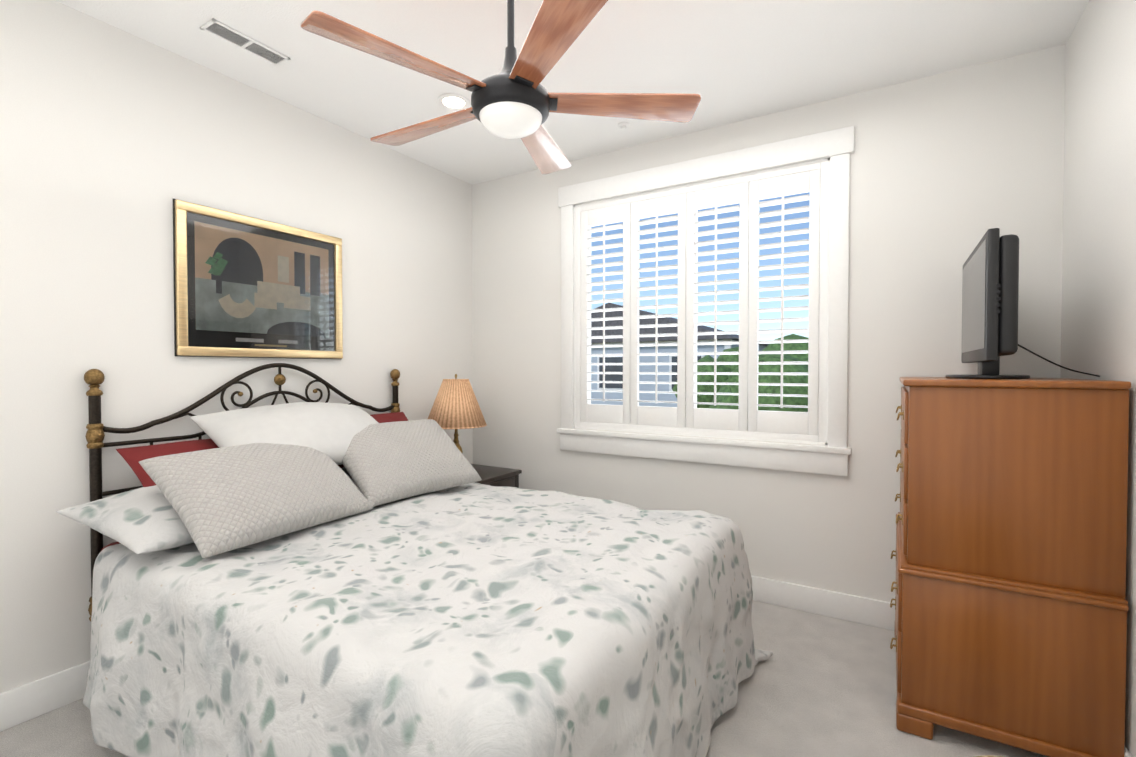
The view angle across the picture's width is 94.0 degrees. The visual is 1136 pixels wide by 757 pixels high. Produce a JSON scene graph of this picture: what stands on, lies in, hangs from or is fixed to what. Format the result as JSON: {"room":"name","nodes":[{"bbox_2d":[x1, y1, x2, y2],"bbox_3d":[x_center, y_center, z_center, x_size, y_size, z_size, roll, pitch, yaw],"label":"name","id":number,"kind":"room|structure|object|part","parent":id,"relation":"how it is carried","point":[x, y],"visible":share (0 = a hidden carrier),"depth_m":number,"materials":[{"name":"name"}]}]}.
{"room":"bedroom","nodes":[
{"label":"bedroom","id":0,"kind":"room"},
{"bbox_2d":[0,0,472,692],"bbox_3d":[-1.792,-0.094,2.442,0.150,2.700,4.150,1,1,31],"label":"wall","id":1,"kind":"structure","parent":0,"point":[114,142],"depth_m":2.22,"materials":[{"name":"paint"}]},
{"bbox_2d":[0,661,89,731],"bbox_3d":[-1.721,1.189,2.421,0.016,0.135,3.850,1,1,31],"label":"baseboard","id":2,"kind":"structure","parent":1,"relation":"attached to","point":[32,700],"depth_m":1.99,"materials":[{"name":"white wood"}]},
{"bbox_2d":[173,199,342,358],"bbox_3d":[-1.522,-0.454,2.705,0.026,0.698,0.838,1,1,31],"label":"picture frame","id":3,"kind":"object","parent":1,"relation":"attached to","point":[247,287],"visible":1,"depth_m":2.63,"materials":[{"name":"gold metal"}]},
{"bbox_2d":[0,600,1047,756],"bbox_3d":[-0.291,1.321,1.556,3.660,0.100,4.150,1,1,31],"label":"floor","id":4,"kind":"structure","parent":0,"point":[815,685],"depth_m":2.00,"materials":[{"name":"carpet"}]},
{"bbox_2d":[56,363,772,756],"bbox_3d":[-0.537,0.595,2.163,2.279,1.331,1.855,1,1,31],"label":"bed","id":5,"kind":"object","parent":4,"relation":"on","point":[308,577],"visible":1,"depth_m":1.64,"materials":[{"name":"fabric"}]},
{"bbox_3d":[-0.590,0.798,2.202,2.030,0.305,1.520,1,1,31],"label":"mattress","id":6,"kind":"part","parent":5,"relation":"part of","materials":[{"name":"red fabric"}]},
{"bbox_2d":[116,439,218,486],"bbox_3d":[-1.481,0.401,2.326,0.460,0.142,0.700,40,19,23],"label":"pillow","id":7,"kind":"object","parent":5,"relation":"on","point":[132,455],"depth_m":2.16,"materials":[{"name":"fabric"}]},
{"bbox_3d":[-1.484,0.585,2.740,0.062,1.331,1.552,1,1,31],"label":"headboard","id":8,"kind":"part","parent":5,"relation":"part of","materials":[{"name":"metal"}]},
{"bbox_2d":[189,402,377,464],"bbox_3d":[-1.247,0.263,2.555,0.520,0.241,0.860,31,17,29],"label":"pillow","id":9,"kind":"object","parent":5,"relation":"on","point":[337,433],"depth_m":2.37,"materials":[{"name":"fabric"}]},
{"bbox_2d":[338,412,408,467],"bbox_3d":[-1.093,0.360,3.002,0.460,0.142,0.700,47,24,23],"label":"pillow","id":10,"kind":"object","parent":5,"relation":"on","point":[393,416],"depth_m":3.18,"materials":[{"name":"fabric"}]},
{"bbox_2d":[83,482,772,756],"bbox_3d":[-0.433,0.912,2.106,2.045,0.674,1.863,1,1,31],"label":"comforter","id":11,"kind":"object","parent":5,"relation":"on","point":[461,619],"depth_m":1.51,"materials":[{"name":"white fabric"}]},
{"bbox_2d":[471,464,521,487],"bbox_3d":[-0.667,0.929,3.549,0.574,0.615,0.480,1,1,31],"label":"nightstand","id":12,"kind":"object","parent":4,"relation":"on","point":[497,476],"visible":0.08,"depth_m":3.51,"materials":[{"name":"brown wood"}]},
{"bbox_2d":[428,374,486,452],"bbox_3d":[-0.736,0.295,3.486,0.400,0.655,0.400,1,1,31],"label":"lamp","id":13,"kind":"object","parent":12,"relation":"on","point":[456,406],"visible":0.83,"depth_m":3.37,"materials":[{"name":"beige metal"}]},
{"bbox_3d":[-0.736,0.158,3.484,0.400,0.308,0.400,1,1,31],"label":"lamp shade","id":14,"kind":"part","parent":13,"relation":"part of","materials":[{"name":"beige fabric"}]},
{"bbox_2d":[973,755,1003,756],"bbox_3d":[0.938,1.053,1.010,0.394,0.448,0.394,1,1,31],"label":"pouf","id":15,"kind":"object","parent":4,"relation":"on","point":[988,756],"visible":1,"depth_m":1.18,"materials":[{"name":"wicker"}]},
{"bbox_2d":[890,377,1130,756],"bbox_3d":[1.640,0.631,2.106,0.610,1.262,0.843,1,1,31],"label":"dresser","id":16,"kind":"object","parent":4,"relation":"on","point":[1011,609],"visible":1,"depth_m":1.74,"materials":[{"name":"brown wood"}]},
{"bbox_2d":[946,228,1099,378],"bbox_3d":[1.727,-0.257,2.052,0.429,0.514,0.732,1,1,31],"label":"tv","id":17,"kind":"object","parent":16,"relation":"on","point":[990,288],"visible":1,"depth_m":1.81,"materials":[{"name":"plastic"}]},
{"bbox_3d":[1.706,-0.067,1.852,0.255,0.123,0.136,1,1,31],"label":"cord","id":18,"kind":"part","parent":17,"relation":"part of","materials":[{"name":"plastic"}]},
{"bbox_2d":[55,0,1088,184],"bbox_3d":[-0.291,-1.478,1.507,3.660,0.100,4.150,1,1,31],"label":"ceiling","id":19,"kind":"structure","parent":0,"point":[730,61],"depth_m":2.34,"materials":[{"name":"paint"}]},
{"bbox_2d":[200,19,289,66],"bbox_3d":[-1.379,-1.436,2.279,0.110,0.007,0.320,1,1,31],"label":"ceiling vent","id":20,"kind":"object","parent":19,"relation":"in","point":[224,32],"visible":1,"depth_m":2.26,"materials":[{"name":"white metal"}]},
{"bbox_2d":[436,93,470,110],"bbox_3d":[-0.598,-1.445,2.776,0.176,0.008,0.176,1,1,31],"label":"recessed light","id":21,"kind":"object","parent":19,"relation":"in","point":[452,102],"visible":0.92,"depth_m":2.77,"materials":[{"name":"beige"}]},
{"bbox_2d":[301,0,700,173],"bbox_3d":[-0.236,-1.138,1.849,1.220,0.588,1.279,1,1,31],"label":"ceiling fan","id":22,"kind":"object","parent":19,"relation":"hanging from","point":[513,99],"visible":1,"depth_m":1.74,"materials":[{"name":"brown wood"}]},
{"bbox_3d":[-0.476,-0.951,1.587,0.570,0.013,0.145,-1,12,-41],"label":"blade","id":23,"kind":"part","parent":22,"relation":"part of","materials":[{"name":"brown wood"}]},
{"bbox_3d":[-0.514,-0.958,2.020,0.570,0.013,0.145,1,12,31],"label":"blade","id":24,"kind":"part","parent":22,"relation":"part of","materials":[{"name":"brown wood"}]},
{"bbox_3d":[-0.197,-1.167,1.825,0.272,0.530,0.272,1,1,31],"label":"motor","id":25,"kind":"part","parent":22,"relation":"part of","materials":[{"name":"black metal"}]},
{"bbox_3d":[-0.113,-0.961,2.189,0.145,0.013,0.570,-11,-2,13],"label":"blade","id":26,"kind":"part","parent":22,"relation":"part of","materials":[{"name":"brown wood"}]},
{"bbox_3d":[-0.053,-0.949,1.488,0.145,0.013,0.570,12,-4,-23],"label":"blade","id":27,"kind":"part","parent":22,"relation":"part of","materials":[{"name":"brown wood"}]},
{"bbox_3d":[0.172,-0.956,1.860,0.570,0.013,0.145,0,-10,-5],"label":"blade","id":28,"kind":"part","parent":22,"relation":"part of","materials":[{"name":"brown wood"}]},
{"bbox_2d":[618,122,629,129],"bbox_3d":[0.321,-1.442,3.038,0.072,0.024,0.072,1,1,31],"label":"sprinkler","id":29,"kind":"object","parent":19,"relation":"attached to","point":[623,125],"visible":1,"depth_m":3.03,"materials":[{"name":"white plastic"}]},
{"bbox_2d":[472,44,1065,602],"bbox_3d":[0.746,-0.108,3.241,3.360,2.700,0.150,1,1,31],"label":"wall","id":30,"kind":"structure","parent":0,"point":[948,170],"depth_m":2.69,"materials":[{"name":"paint"}]},
{"bbox_2d":[557,126,853,475],"bbox_3d":[0.730,-0.398,3.220,1.770,1.780,0.195,1,1,31],"label":"window","id":31,"kind":"structure","parent":30,"relation":"in","point":[835,148],"depth_m":2.97,"materials":[{"name":"white wood"}]},
{"bbox_2d":[576,161,827,442],"bbox_3d":[0.737,-0.408,3.230,1.536,1.486,0.149,1,1,31],"label":"window shutters","id":32,"kind":"object","parent":31,"relation":"attached to","point":[747,418],"visible":0.96,"depth_m":3.12,"materials":[{"name":"white wood"}]},
{"bbox_3d":[0.765,-0.408,3.277,1.536,1.486,0.040,1,1,31],"label":"window sash","id":33,"kind":"part","parent":32,"relation":"part of","materials":[{"name":"white wood"}]},
{"bbox_2d":[751,575,894,630],"bbox_3d":[0.703,1.176,3.192,3.328,0.135,0.016,1,1,31],"label":"baseboard","id":34,"kind":"structure","parent":30,"relation":"attached to","point":[862,610],"depth_m":2.79,"materials":[{"name":"white wood"}]},
{"bbox_2d":[1060,0,1135,756],"bbox_3d":[1.209,-0.063,0.621,0.150,2.700,4.150,1,1,31],"label":"wall","id":35,"kind":"structure","parent":0,"point":[1098,324],"depth_m":1.85,"materials":[{"name":"paint"}]},
{"bbox_2d":[1124,745,1131,756],"bbox_3d":[1.138,1.219,0.687,0.016,0.135,3.850,1,1,31],"label":"baseboard","id":36,"kind":"structure","parent":35,"relation":"attached to","point":[1127,753],"depth_m":1.61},
{"label":"outside","id":37,"kind":"structure","parent":0,"visible":0},
{"bbox_3d":[28.704,3.249,66.613,140.000,0.200,136.100,1,1,31],"label":"ground","id":38,"kind":"structure","parent":37,"visible":0},
{"bbox_2d":[591,303,769,406],"bbox_3d":[3.997,0.508,23.710,9.400,6.762,9.600,1,1,31],"label":"building","id":39,"kind":"structure","parent":38,"relation":"on","point":[649,368],"depth_m":19.17,"materials":[{"name":"grey"}]},
{"bbox_2d":[672,347,758,407],"bbox_3d":[4.060,1.620,13.297,2.390,4.912,3.218,1,1,31],"label":"tree","id":40,"kind":"object","parent":38,"relation":"on","point":[710,378],"visible":0.08,"depth_m":12.40,"materials":[{"name":"green plant"}]},
{"bbox_2d":[709,334,807,411],"bbox_3d":[4.163,1.609,10.554,2.799,5.029,3.216,1,1,31],"label":"tree","id":41,"kind":"object","parent":38,"relation":"on","point":[775,400],"visible":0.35,"depth_m":9.32,"materials":[{"name":"green plant"}]}
]}

